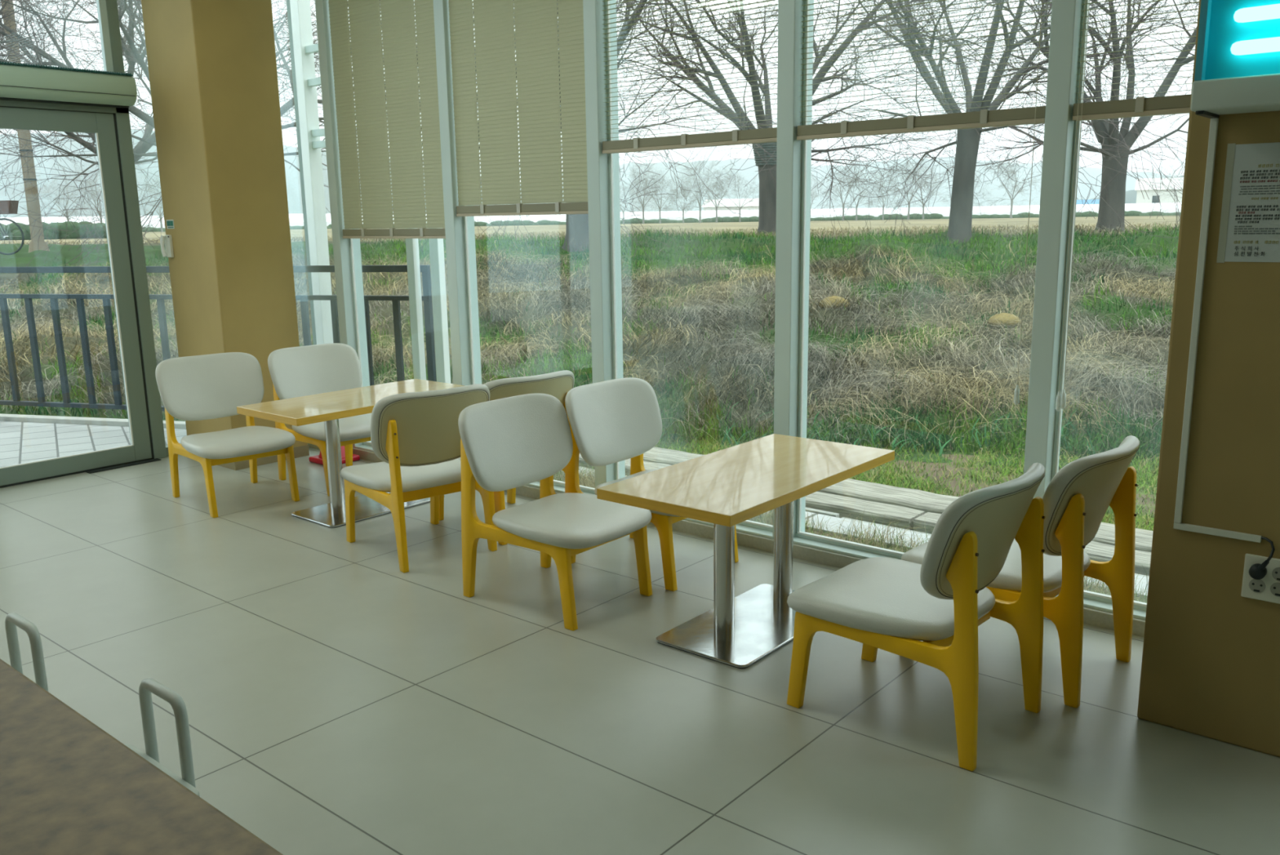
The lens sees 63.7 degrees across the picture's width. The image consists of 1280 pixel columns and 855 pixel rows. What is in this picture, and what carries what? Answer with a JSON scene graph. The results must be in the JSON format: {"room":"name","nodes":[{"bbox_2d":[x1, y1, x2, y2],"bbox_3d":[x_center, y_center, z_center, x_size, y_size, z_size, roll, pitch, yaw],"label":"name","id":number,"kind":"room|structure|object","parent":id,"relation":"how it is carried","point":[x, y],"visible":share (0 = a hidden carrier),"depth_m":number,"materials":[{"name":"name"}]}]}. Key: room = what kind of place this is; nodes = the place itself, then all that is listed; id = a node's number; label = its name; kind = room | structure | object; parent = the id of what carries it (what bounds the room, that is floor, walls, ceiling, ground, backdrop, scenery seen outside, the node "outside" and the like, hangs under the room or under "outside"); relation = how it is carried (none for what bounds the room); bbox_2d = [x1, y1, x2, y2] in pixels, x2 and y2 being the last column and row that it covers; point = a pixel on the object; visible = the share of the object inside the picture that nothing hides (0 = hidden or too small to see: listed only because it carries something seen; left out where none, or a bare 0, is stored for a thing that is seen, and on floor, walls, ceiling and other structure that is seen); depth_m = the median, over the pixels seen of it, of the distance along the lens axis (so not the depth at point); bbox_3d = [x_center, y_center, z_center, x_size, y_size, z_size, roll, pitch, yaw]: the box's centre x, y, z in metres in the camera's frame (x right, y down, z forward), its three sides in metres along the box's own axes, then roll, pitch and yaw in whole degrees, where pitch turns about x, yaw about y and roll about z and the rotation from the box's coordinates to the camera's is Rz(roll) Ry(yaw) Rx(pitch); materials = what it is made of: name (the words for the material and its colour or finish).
{"room":"cafe","nodes":[
{"label":"cafe","id":0,"kind":"room"},
{"bbox_2d":[141,0,307,447],"bbox_3d":[-2.575,-1.430,6.381,0.597,3.300,0.507,9,15,39],"label":"column","id":1,"kind":"structure","parent":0,"point":[212,64],"depth_m":6.17,"materials":[{"name":"paint"}]},
{"bbox_2d":[0,61,137,108],"bbox_3d":[-3.566,-1.903,5.635,0.140,0.189,1.555,9,15,39],"label":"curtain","id":2,"kind":"object","parent":1,"relation":"attached to","point":[20,82],"visible":1,"depth_m":5.89,"materials":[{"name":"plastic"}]},
{"bbox_2d":[0,61,132,75],"bbox_3d":[-3.566,-1.988,5.620,0.130,0.015,1.520,9,15,39],"label":"vent grille","id":3,"kind":"object","parent":2,"relation":"attached to","point":[6,65],"depth_m":5.83,"materials":[{"name":"metal"}]},
{"bbox_2d":[0,0,181,458],"bbox_3d":[-3.931,-1.228,5.490,0.080,3.300,3.950,9,15,39],"label":"trim","id":4,"kind":"structure","parent":1,"relation":"attached to","point":[122,117],"depth_m":6.38,"materials":[{"name":"grey metal"}]},
{"bbox_2d":[0,106,154,488],"bbox_3d":[-3.511,-0.771,6.071,0.055,2.160,1.040,9,15,39],"label":"door","id":5,"kind":"structure","parent":4,"relation":"attached to","point":[104,125],"depth_m":6.31,"materials":[{"name":"grey metal"}]},
{"bbox_2d":[96,0,113,71],"bbox_3d":[-3.199,-2.568,6.102,0.036,0.940,0.042,9,15,39],"label":"trim","id":6,"kind":"structure","parent":1,"relation":"attached to","point":[101,4],"depth_m":6.14,"materials":[{"name":"silver metal"}]},
{"bbox_2d":[160,235,173,257],"bbox_3d":[-2.938,-1.124,6.387,0.070,0.138,0.050,9,15,39],"label":"handset","id":7,"kind":"object","parent":1,"relation":"attached to","point":[169,252],"visible":1,"depth_m":6.38,"materials":[{"name":"white plastic"}]},
{"bbox_2d":[217,444,309,470],"bbox_3d":[-2.551,0.153,6.700,0.607,0.070,0.512,9,15,39],"label":"baseboard","id":8,"kind":"structure","parent":1,"relation":"attached to","point":[301,451],"depth_m":6.47,"materials":[{"name":"brown"}]},
{"bbox_2d":[0,446,1279,854],"bbox_3d":[-1.345,1.317,1.342,9.880,0.120,7.640,9,15,39],"label":"floor","id":9,"kind":"structure","parent":0,"point":[338,699],"depth_m":3.19,"materials":[{"name":"tile"}]},
{"bbox_2d":[4,612,48,692],"bbox_3d":[-1.528,0.754,2.353,0.340,0.588,0.302,9,15,39],"label":"stool","id":10,"kind":"object","parent":9,"relation":"on","point":[13,620],"visible":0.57,"depth_m":2.38,"materials":[{"name":"silver metal"}]},
{"bbox_2d":[0,658,283,854],"bbox_3d":[-2.216,0.604,2.109,5.250,1.000,0.620,9,15,39],"label":"countertop","id":11,"kind":"structure","parent":9,"relation":"on","point":[68,786],"depth_m":0.88,"materials":[{"name":"stone"}]},
{"bbox_2d":[124,678,199,796],"bbox_3d":[-1.032,0.820,1.988,0.340,0.588,0.302,9,15,39],"label":"stool","id":12,"kind":"object","parent":9,"relation":"on","point":[147,686],"visible":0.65,"depth_m":2.02,"materials":[{"name":"silver metal"}]},
{"bbox_2d":[155,351,299,517],"bbox_3d":[-2.229,0.016,5.580,0.588,0.773,0.679,-11,15,-41],"label":"cafe chair","id":13,"kind":"object","parent":9,"relation":"on","point":[206,386],"visible":0.96,"depth_m":5.61,"materials":[{"name":"yellow paint"}]},
{"bbox_2d":[267,342,371,496],"bbox_3d":[-1.745,-0.068,5.955,0.679,0.773,0.588,10,16,43],"label":"cafe chair","id":14,"kind":"object","parent":9,"relation":"on","point":[308,370],"visible":0.61,"depth_m":6.00,"materials":[{"name":"beige"}]},
{"bbox_2d":[236,378,464,527],"bbox_3d":[-1.439,0.129,5.417,0.544,0.592,1.100,9,15,40],"label":"cafe table","id":15,"kind":"object","parent":9,"relation":"on","point":[328,407],"visible":0.56,"depth_m":5.25,"materials":[{"name":"wood"}]},
{"bbox_2d":[340,383,497,572],"bbox_3d":[-1.041,0.171,4.725,0.588,0.773,0.679,-10,15,-38],"label":"cafe chair","id":16,"kind":"object","parent":9,"relation":"on","point":[416,437],"visible":0.84,"depth_m":4.49,"materials":[{"name":"beige"}]},
{"bbox_2d":[439,369,579,545],"bbox_3d":[-0.684,0.093,5.079,0.588,0.773,0.679,-11,15,-41],"label":"cafe chair","id":17,"kind":"object","parent":9,"relation":"on","point":[557,384],"visible":0.21,"depth_m":4.78,"materials":[{"name":"beige"}]},
{"bbox_2d":[457,393,652,630],"bbox_3d":[-0.330,0.297,4.043,0.679,0.773,0.588,8,15,38],"label":"cafe chair","id":18,"kind":"object","parent":9,"relation":"on","point":[506,443],"visible":0.98,"depth_m":4.04,"materials":[{"name":"beige"}]},
{"bbox_2d":[564,377,738,591],"bbox_3d":[0.059,0.211,4.436,0.679,0.773,0.588,8,15,39],"label":"cafe chair","id":19,"kind":"object","parent":9,"relation":"on","point":[611,421],"visible":0.69,"depth_m":4.49,"materials":[{"name":"beige"}]},
{"bbox_2d":[596,433,894,668],"bbox_3d":[0.419,0.436,3.755,0.544,0.592,1.100,9,15,39],"label":"cafe table","id":20,"kind":"object","parent":9,"relation":"on","point":[726,488],"visible":0.85,"depth_m":3.62,"materials":[{"name":"brown wood"}]},
{"bbox_2d":[786,462,1045,770],"bbox_3d":[0.820,0.474,3.081,0.679,0.773,0.588,9,15,42],"label":"cafe chair","id":21,"kind":"object","parent":9,"relation":"on","point":[889,604],"visible":1,"depth_m":2.91,"materials":[{"name":"beige"}]},
{"bbox_2d":[901,435,1139,707],"bbox_3d":[1.246,0.399,3.417,0.679,0.773,0.588,10,16,43],"label":"cafe chair","id":22,"kind":"object","parent":9,"relation":"on","point":[1077,500],"visible":0.7,"depth_m":3.13,"materials":[{"name":"beige"}]},
{"bbox_2d":[1054,0,1146,606],"bbox_3d":[1.902,-0.871,3.294,1.006,3.150,0.019,9,15,39],"label":"window frame","id":23,"kind":"structure","parent":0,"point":[1086,592],"depth_m":3.68,"materials":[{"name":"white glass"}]},
{"bbox_2d":[1055,0,1199,411],"bbox_3d":[1.866,-1.207,3.188,0.992,2.448,0.060,9,15,39],"label":"blind","id":24,"kind":"object","parent":23,"relation":"attached to","point":[1142,106],"visible":0.71,"depth_m":3.42,"materials":[{"name":"yellow"}]},
{"bbox_2d":[1137,0,1279,756],"bbox_3d":[1.899,-0.764,2.744,0.669,3.300,0.614,9,15,39],"label":"wall","id":25,"kind":"structure","parent":0,"point":[1211,664],"depth_m":2.81,"materials":[{"name":"brown paint"}]},
{"bbox_2d":[315,0,371,445],"bbox_3d":[-1.843,-1.439,6.391,0.104,3.150,0.148,9,15,39],"label":"trim","id":26,"kind":"structure","parent":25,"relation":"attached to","point":[341,246],"depth_m":6.37,"materials":[{"name":"silver metal"}]},
{"bbox_2d":[349,228,371,444],"bbox_3d":[-1.427,-1.375,6.044,1.010,3.150,0.019,9,15,39],"label":"window","id":27,"kind":"structure","parent":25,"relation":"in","point":[351,239],"depth_m":6.49,"materials":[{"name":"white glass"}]},
{"bbox_2d":[328,0,445,238],"bbox_3d":[-1.461,-2.013,5.883,0.993,1.836,0.043,9,15,39],"label":"blind","id":28,"kind":"object","parent":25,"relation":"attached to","point":[398,24],"visible":0.97,"depth_m":5.92,"materials":[{"name":"yellow"}]},
{"bbox_2d":[433,0,481,385],"bbox_3d":[-1.008,-1.312,5.701,0.104,3.150,0.148,9,15,39],"label":"trim","id":29,"kind":"structure","parent":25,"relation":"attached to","point":[455,226],"depth_m":5.71,"materials":[{"name":"silver metal"}]},
{"bbox_2d":[448,0,588,216],"bbox_3d":[-0.630,-1.945,5.184,0.992,1.717,0.043,9,15,39],"label":"blind","id":30,"kind":"object","parent":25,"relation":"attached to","point":[539,126],"visible":0.98,"depth_m":5.24,"materials":[{"name":"yellow"}]},
{"bbox_2d":[464,213,595,490],"bbox_3d":[-0.594,-1.249,5.356,1.005,3.150,0.019,9,15,39],"label":"window","id":31,"kind":"structure","parent":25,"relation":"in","point":[465,217],"depth_m":5.77,"materials":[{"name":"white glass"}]},
{"bbox_2d":[582,0,625,487],"bbox_3d":[-0.177,-1.187,5.015,0.104,3.150,0.148,9,15,39],"label":"window frame","id":32,"kind":"structure","parent":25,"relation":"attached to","point":[598,163],"depth_m":4.99,"materials":[{"name":"silver metal"}]},
{"bbox_2d":[607,0,773,528],"bbox_3d":[0.234,-1.124,4.672,0.997,3.150,0.019,9,15,39],"label":"window","id":33,"kind":"structure","parent":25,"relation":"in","point":[608,2],"depth_m":4.99,"materials":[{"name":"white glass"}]},
{"bbox_2d":[600,0,777,153],"bbox_3d":[0.196,-1.956,4.472,0.983,1.437,0.043,9,15,39],"label":"blind","id":34,"kind":"object","parent":33,"relation":"attached to","point":[734,137],"visible":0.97,"depth_m":4.55,"materials":[{"name":"yellow"}]},
{"bbox_2d":[307,443,1145,636],"bbox_3d":[1.199,0.659,4.237,9.800,0.178,0.180,9,15,39],"label":"trim","id":35,"kind":"structure","parent":25,"relation":"attached to","point":[1091,616],"depth_m":4.54,"materials":[{"name":"metal"}]},
{"bbox_2d":[352,441,1146,619],"bbox_3d":[1.169,-1.015,3.894,9.800,3.242,0.150,9,15,39],"label":"trim","id":36,"kind":"structure","parent":25,"relation":"attached to","point":[1089,601],"depth_m":4.47,"materials":[{"name":"silver metal"}]},
{"bbox_2d":[773,0,813,536],"bbox_3d":[0.647,-1.062,4.333,0.104,3.150,0.148,9,15,39],"label":"window frame","id":37,"kind":"structure","parent":25,"relation":"attached to","point":[790,150],"depth_m":4.33,"materials":[{"name":"silver metal"}]},
{"bbox_2d":[797,0,904,555],"bbox_3d":[1.066,-0.997,3.985,1.017,3.150,0.019,9,15,39],"label":"window","id":38,"kind":"structure","parent":25,"relation":"in","point":[799,531],"depth_m":4.37,"materials":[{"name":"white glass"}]},
{"bbox_2d":[796,0,1052,404],"bbox_3d":[1.030,-1.338,3.877,1.003,2.438,0.060,9,15,39],"label":"blind","id":39,"kind":"object","parent":38,"relation":"attached to","point":[1028,115],"visible":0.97,"depth_m":3.86,"materials":[{"name":"yellow"}]},
{"bbox_2d":[1023,0,1089,498],"bbox_3d":[1.488,-0.934,3.639,0.104,3.150,0.148,9,15,39],"label":"window frame","id":40,"kind":"structure","parent":25,"relation":"attached to","point":[1060,129],"depth_m":3.63,"materials":[{"name":"silver metal"}]},
{"bbox_2d":[1173,118,1262,542],"bbox_3d":[1.573,-0.248,2.717,0.214,1.110,0.013,9,15,39],"label":"cable conduit","id":41,"kind":"object","parent":25,"relation":"attached to","point":[1178,524],"visible":0.96,"depth_m":2.78,"materials":[{"name":"white"}]},
{"bbox_2d":[1190,0,1279,118],"bbox_3d":[1.649,-1.031,2.361,0.620,0.568,0.182,9,15,39],"label":"illuminated sign","id":42,"kind":"object","parent":25,"relation":"attached to","point":[1237,65],"visible":1,"depth_m":2.48,"materials":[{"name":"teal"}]},
{"bbox_2d":[1216,142,1279,262],"bbox_3d":[1.606,-0.572,2.626,0.216,0.304,0.003,9,15,39],"label":"paper notice","id":43,"kind":"object","parent":25,"relation":"attached to","point":[1250,226],"visible":1,"depth_m":2.65,"materials":[{"name":"grey"}]},
{"bbox_2d":[1234,164,1279,243],"bbox_3d":[1.609,-0.569,2.623,0.157,0.199,0.001,9,15,39],"label":"print","id":44,"kind":"object","parent":43,"relation":"attached to","point":[1256,186],"depth_m":2.64,"materials":[{"name":"grey"}]},
{"bbox_2d":[1240,553,1279,603],"bbox_3d":[1.687,0.408,2.762,0.122,0.122,0.012,9,15,39],"label":"wall outlet","id":45,"kind":"object","parent":25,"relation":"attached to","point":[1267,588],"visible":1,"depth_m":2.77,"materials":[{"name":"white plastic"}]},
{"bbox_2d":[1248,536,1275,579],"bbox_3d":[1.661,0.351,2.750,0.054,0.116,0.037,9,15,39],"label":"power cord","id":46,"kind":"object","parent":45,"relation":"attached to","point":[1257,571],"visible":1,"depth_m":2.75,"materials":[{"name":"black rubber"}]},
{"label":"outside","id":47,"kind":"structure","parent":0,"visible":0},
{"bbox_2d":[0,129,646,217],"bbox_3d":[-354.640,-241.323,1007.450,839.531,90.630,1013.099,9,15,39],"label":"hill","id":48,"kind":"structure","parent":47,"point":[292,175],"depth_m":789.84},
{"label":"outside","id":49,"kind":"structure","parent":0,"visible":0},
{"bbox_2d":[562,156,1173,211],"bbox_3d":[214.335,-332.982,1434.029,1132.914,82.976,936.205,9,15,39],"label":"hill","id":50,"kind":"structure","parent":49,"point":[748,174],"depth_m":1254.18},
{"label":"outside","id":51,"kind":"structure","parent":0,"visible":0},
{"bbox_2d":[0,215,1179,471],"bbox_3d":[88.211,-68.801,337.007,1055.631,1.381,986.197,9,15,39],"label":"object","id":52,"kind":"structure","parent":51,"point":[22,258],"depth_m":11.21,"materials":[{"name":"plant"}]},
{"bbox_2d":[0,200,24,254],"bbox_3d":[-12.445,-3.736,19.310,1.747,1.016,0.562,-1,11,0],"label":"bicycle","id":53,"kind":"object","parent":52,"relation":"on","point":[5,206],"visible":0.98,"depth_m":19.27,"materials":[{"name":"grey"}]},
{"bbox_2d":[0,200,18,213],"bbox_3d":[-11.851,-4.113,19.233,0.360,0.240,0.280,-1,11,0],"label":"basket","id":54,"kind":"object","parent":53,"relation":"on","point":[5,206],"depth_m":19.11,"materials":[{"name":"wicker"}]},
{"bbox_2d":[0,0,49,253],"bbox_3d":[-12.037,-7.893,19.622,0.400,9.100,0.400,9,15,39],"label":"bare tree","id":55,"kind":"object","parent":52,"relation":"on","point":[35,244],"visible":0.52,"depth_m":20.19,"materials":[{"name":"brown plant"}]},
{"bbox_2d":[0,221,106,239],"bbox_3d":[-22.121,-7.296,38.699,4.930,0.857,1.467,-5,12,-18],"label":"hedge","id":56,"kind":"object","parent":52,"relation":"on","point":[60,234],"visible":0.54,"depth_m":38.36,"materials":[{"name":"green plant"}]},
{"bbox_2d":[19,164,102,222],"bbox_3d":[-40.840,-16.072,72.766,5.400,5.739,5.626,-8,13,-31],"label":"tree","id":57,"kind":"object","parent":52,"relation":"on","point":[66,183],"visible":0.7,"depth_m":72.73,"materials":[{"name":"grey plant"}]},
{"bbox_2d":[0,0,150,248],"bbox_3d":[-14.064,-7.242,17.514,12.097,12.139,11.889,-3,12,-11],"label":"bare tree","id":58,"kind":"object","parent":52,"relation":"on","point":[6,12],"visible":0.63,"depth_m":16.89,"materials":[{"name":"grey plant"}]},
{"bbox_2d":[63,159,104,222],"bbox_3d":[-39.301,-16.471,73.742,4.496,5.216,5.130,-12,16,-42],"label":"tree","id":59,"kind":"object","parent":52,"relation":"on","point":[86,181],"visible":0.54,"depth_m":73.32,"materials":[{"name":"grey plant"}]},
{"bbox_2d":[0,0,349,266],"bbox_3d":[-12.195,-8.672,21.886,13.587,13.333,14.711,9,15,39],"label":"bare tree","id":60,"kind":"object","parent":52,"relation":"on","point":[141,147],"visible":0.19,"depth_m":22.34,"materials":[{"name":"grey plant"}]},
{"bbox_2d":[0,212,426,227],"bbox_3d":[-45.775,-18.681,94.473,52.000,1.450,7.000,-5,12,-21],"label":"tunnel","id":61,"kind":"object","parent":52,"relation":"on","point":[295,220],"visible":0.16,"depth_m":91.77,"materials":[{"name":"white"}]},
{"bbox_2d":[0,0,520,293],"bbox_3d":[-8.956,-7.087,18.758,13.566,10.372,13.937,0,12,5],"label":"bare tree","id":62,"kind":"object","parent":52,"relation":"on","point":[137,57],"visible":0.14,"depth_m":18.09,"materials":[{"name":"grey plant"}]},
{"bbox_2d":[271,0,755,239],"bbox_3d":[-3.406,-7.673,20.464,10.842,9.979,10.711,4,13,24],"label":"bare tree","id":63,"kind":"object","parent":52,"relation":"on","point":[282,39],"visible":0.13,"depth_m":20.38,"materials":[{"name":"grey plant"}]},
{"bbox_2d":[312,0,777,262],"bbox_3d":[-1.215,-6.623,16.220,8.876,9.991,8.861,9,15,39],"label":"bare tree","id":64,"kind":"object","parent":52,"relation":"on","point":[576,224],"visible":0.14,"depth_m":15.09,"materials":[{"name":"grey plant"}]},
{"bbox_2d":[0,220,1179,470],"bbox_3d":[-0.192,-1.952,13.840,19.239,1.562,16.963,9,15,39],"label":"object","id":65,"kind":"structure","parent":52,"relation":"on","point":[1076,376],"depth_m":10.04,"materials":[{"name":"plant"}]},
{"bbox_2d":[0,222,1179,461],"bbox_3d":[-0.053,-1.800,13.221,22.701,1.487,11.663,2,12,15],"label":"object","id":66,"kind":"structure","parent":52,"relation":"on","point":[589,374],"depth_m":10.04,"materials":[{"name":"plant"}]},
{"bbox_2d":[0,221,1179,244],"bbox_3d":[0.317,-5.056,26.468,38.989,0.212,15.869,2,12,15],"label":"field stubble","id":67,"kind":"object","parent":52,"relation":"on","point":[846,230],"visible":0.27,"depth_m":24.09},
{"bbox_2d":[619,151,671,223],"bbox_3d":[-0.172,-19.218,82.489,5.746,5.841,5.035,3,12,17],"label":"tree","id":68,"kind":"object","parent":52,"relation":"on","point":[646,162],"visible":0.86,"depth_m":82.54,"materials":[{"name":"grey plant"}]},
{"bbox_2d":[623,167,690,223],"bbox_3d":[1.753,-18.714,82.784,5.772,4.676,4.014,-4,12,-15],"label":"tree","id":69,"kind":"object","parent":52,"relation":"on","point":[659,208],"visible":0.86,"depth_m":82.98,"materials":[{"name":"grey plant"}]},
{"bbox_2d":[142,210,1180,231],"bbox_3d":[-1.234,-14.125,71.280,84.364,0.746,73.558,9,15,39],"label":"hedgerow","id":70,"kind":"object","parent":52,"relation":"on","point":[1131,213],"visible":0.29,"depth_m":86.71,"materials":[{"name":"green plant"}]},
{"bbox_2d":[654,164,711,222],"bbox_3d":[3.483,-18.599,83.062,4.950,5.050,4.752,2,12,14],"label":"tree","id":71,"kind":"object","parent":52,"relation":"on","point":[684,192],"visible":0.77,"depth_m":82.81,"materials":[{"name":"grey plant"}]},
{"bbox_2d":[474,207,897,223],"bbox_3d":[4.141,-25.313,123.635,52.000,1.300,7.000,-1,11,-2],"label":"tunnel","id":72,"kind":"object","parent":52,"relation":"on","point":[745,213],"visible":0.38,"depth_m":120.59,"materials":[{"name":"white"}]},
{"bbox_2d":[662,148,728,222],"bbox_3d":[4.324,-19.481,82.905,5.215,6.050,5.951,-2,12,-5],"label":"tree","id":73,"kind":"object","parent":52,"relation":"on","point":[682,177],"visible":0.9,"depth_m":82.42,"materials":[{"name":"grey plant"}]},
{"bbox_2d":[682,161,742,222],"bbox_3d":[6.084,-18.817,82.482,4.175,4.863,6.003,-10,14,-36],"label":"tree","id":74,"kind":"object","parent":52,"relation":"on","point":[717,178],"visible":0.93,"depth_m":82.78,"materials":[{"name":"grey plant"}]},
{"bbox_2d":[702,198,759,210],"bbox_3d":[18.872,-41.737,196.935,12.800,3.900,8.800,2,12,15],"label":"house","id":75,"kind":"structure","parent":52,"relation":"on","point":[728,202],"depth_m":194.18,"materials":[{"name":"white"}]},
{"bbox_2d":[715,163,759,222],"bbox_3d":[8.192,-18.683,82.615,4.968,5.280,5.175,-3,12,-8],"label":"tree","id":76,"kind":"object","parent":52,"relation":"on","point":[738,186],"visible":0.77,"depth_m":82.60,"materials":[{"name":"grey plant"}]},
{"bbox_2d":[557,0,1121,235],"bbox_3d":[3.169,-8.213,21.915,12.350,9.525,10.091,-7,13,-26],"label":"bare tree","id":77,"kind":"object","parent":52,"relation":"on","point":[767,184],"visible":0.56,"depth_m":22.31,"materials":[{"name":"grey plant"}]},
{"bbox_2d":[813,158,871,220],"bbox_3d":[15.882,-18.834,81.322,4.335,5.050,6.234,6,13,30],"label":"tree","id":78,"kind":"object","parent":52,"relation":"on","point":[837,177],"visible":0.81,"depth_m":81.12,"materials":[{"name":"grey plant"}]},
{"bbox_2d":[824,155,887,220],"bbox_3d":[17.248,-18.605,81.031,5.400,5.510,5.184,-8,13,-30],"label":"tree","id":79,"kind":"object","parent":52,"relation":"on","point":[876,189],"visible":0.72,"depth_m":81.14,"materials":[{"name":"grey plant"}]},
{"bbox_2d":[806,407,960,456],"label":"plants","id":80,"kind":"object","parent":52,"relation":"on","point":[933,439],"depth_m":7.21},
{"bbox_2d":[869,153,949,219],"bbox_3d":[20.900,-18.827,80.425,6.465,5.237,4.496,1,12,8],"label":"tree","id":81,"kind":"object","parent":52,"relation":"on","point":[913,162],"visible":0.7,"depth_m":79.98,"materials":[{"name":"grey plant"}]},
{"bbox_2d":[881,152,954,219],"bbox_3d":[21.990,-18.530,79.799,5.626,5.739,5.400,8,14,36],"label":"tree","id":82,"kind":"object","parent":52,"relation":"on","point":[926,179],"visible":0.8,"depth_m":79.66,"materials":[{"name":"grey plant"}]},
{"bbox_2d":[733,0,1195,244],"bbox_3d":[5.369,-6.847,15.331,8.462,8.422,9.532,1,12,11],"label":"bare tree","id":83,"kind":"object","parent":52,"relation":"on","point":[967,142],"visible":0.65,"depth_m":15.74,"materials":[{"name":"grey plant"}]},
{"bbox_2d":[965,408,1024,452],"label":"plants","id":84,"kind":"object","parent":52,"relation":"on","point":[978,418],"depth_m":7.21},
{"bbox_2d":[987,312,1021,325],"bbox_3d":[3.669,-1.096,10.366,0.325,0.115,0.330,9,15,39],"label":"tuft","id":85,"kind":"object","parent":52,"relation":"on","point":[1003,318],"visible":0.88,"depth_m":10.26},
{"bbox_2d":[981,145,1042,217],"bbox_3d":[28.357,-18.529,77.897,5.754,5.424,6.570,0,11,4],"label":"tree","id":86,"kind":"object","parent":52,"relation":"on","point":[1007,169],"visible":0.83,"depth_m":77.84,"materials":[{"name":"grey plant"}]},
{"bbox_2d":[840,0,1198,231],"bbox_3d":[8.739,-8.014,19.113,9.600,8.818,9.234,-2,12,-7],"label":"bare tree","id":87,"kind":"object","parent":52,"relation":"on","point":[1113,193],"visible":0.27,"depth_m":19.38,"materials":[{"name":"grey plant"}]},
{"bbox_2d":[896,202,1182,216],"bbox_3d":[55.590,-25.298,119.519,50.000,1.300,7.000,3,12,18],"label":"tunnel","id":88,"kind":"object","parent":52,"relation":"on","point":[1143,207],"visible":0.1,"depth_m":119.77,"materials":[{"name":"white"}]},
{"bbox_2d":[1086,0,1199,125],"bbox_3d":[12.466,-7.354,17.038,9.982,8.722,9.597,-9,14,-35],"label":"bare tree","id":89,"kind":"object","parent":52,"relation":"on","point":[1197,3],"visible":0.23,"depth_m":18.79,"materials":[{"name":"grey plant"}]},
{"bbox_2d":[1134,177,1183,203],"bbox_3d":[100.131,-43.356,192.241,13.800,6.400,8.800,5,13,28],"label":"house","id":90,"kind":"structure","parent":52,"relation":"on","point":[1140,198],"depth_m":190.65,"materials":[{"name":"white"}]},
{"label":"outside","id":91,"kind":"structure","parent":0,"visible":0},
{"bbox_2d":[754,452,1158,602],"bbox_3d":[5.591,0.665,4.180,14.600,0.088,5.380,9,15,39],"label":"lawn","id":92,"kind":"structure","parent":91,"point":[953,482],"depth_m":6.36,"materials":[{"name":"plant"}]},
{"bbox_2d":[428,227,450,383],"bbox_3d":[-1.316,-1.103,6.678,0.088,2.700,0.050,9,15,39],"label":"post","id":93,"kind":"object","parent":92,"relation":"on","point":[436,247],"visible":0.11,"depth_m":6.72,"materials":[{"name":"silver metal"}]},
{"bbox_2d":[578,453,925,530],"bbox_3d":[0.428,0.357,6.102,2.590,0.134,0.219,9,15,39],"label":"sleeper","id":94,"kind":"object","parent":92,"relation":"on","point":[824,501],"visible":0.17,"depth_m":5.44,"materials":[{"name":"wood"}]},
{"bbox_2d":[643,446,959,513],"bbox_3d":[0.805,0.337,6.143,2.410,0.144,0.302,9,15,39],"label":"sleeper","id":95,"kind":"object","parent":92,"relation":"on","point":[926,501],"visible":0.31,"depth_m":5.68,"materials":[{"name":"wood"}]},
{"bbox_2d":[553,458,1148,602],"bbox_3d":[0.867,0.477,4.888,6.291,0.177,0.830,9,15,39],"label":"tufts","id":96,"kind":"object","parent":92,"relation":"on","point":[584,480],"visible":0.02,"depth_m":4.87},
{"bbox_2d":[561,467,1149,598],"bbox_3d":[1.781,0.663,4.547,7.900,0.110,0.230,9,15,39],"label":"ground slabs","id":97,"kind":"structure","parent":92,"relation":"on","point":[1144,581],"depth_m":5.08},
{"bbox_2d":[654,427,1159,530],"bbox_3d":[3.699,0.226,6.485,8.668,0.067,4.125,9,15,39],"label":"grass","id":98,"kind":"structure","parent":92,"relation":"on","point":[1144,471],"depth_m":6.45,"materials":[{"name":"plant"}]},
{"bbox_2d":[912,511,1151,575],"bbox_3d":[2.429,0.662,4.454,2.590,0.129,0.217,9,15,39],"label":"sleeper","id":99,"kind":"object","parent":92,"relation":"on","point":[1103,552],"visible":0.14,"depth_m":4.69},
{"bbox_2d":[1092,521,1153,551],"bbox_3d":[2.621,0.619,4.623,2.320,0.140,0.292,9,15,39],"label":"sleeper","id":100,"kind":"object","parent":92,"relation":"on","point":[1105,534],"visible":0.08,"depth_m":4.83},
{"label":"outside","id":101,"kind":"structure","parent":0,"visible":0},
{"bbox_2d":[0,421,186,466],"bbox_3d":[-9.780,0.824,4.524,14.780,0.125,9.656,2,12,15],"label":"terrace","id":102,"kind":"object","parent":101,"point":[20,442],"depth_m":7.39,"materials":[{"name":"wood"}]},
{"bbox_2d":[0,413,186,428],"bbox_3d":[-8.504,-0.160,9.139,14.800,0.140,0.100,2,12,15],"label":"kerb","id":103,"kind":"object","parent":102,"relation":"on","point":[3,417],"depth_m":8.01,"materials":[{"name":"concrete"}]},
{"bbox_2d":[0,264,436,411],"bbox_3d":[-8.161,-0.754,8.785,14.001,1.194,0.056,2,12,15],"label":"terrace railing","id":104,"kind":"object","parent":102,"relation":"on","point":[426,297],"visible":0.57,"depth_m":7.62,"materials":[{"name":"metal"}]},
{"bbox_2d":[286,0,333,344],"bbox_3d":[-2.257,-2.050,7.248,0.470,4.200,0.100,9,15,39],"label":"window frame","id":105,"kind":"structure","parent":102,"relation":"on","point":[302,47],"depth_m":7.32,"materials":[{"name":"white metal"}]},
{"bbox_2d":[405,238,426,379],"bbox_3d":[-1.508,-1.132,6.837,0.075,2.700,0.050,9,15,39],"label":"post","id":106,"kind":"object","parent":102,"relation":"on","point":[411,244],"visible":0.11,"depth_m":6.88,"materials":[{"name":"silver metal"}]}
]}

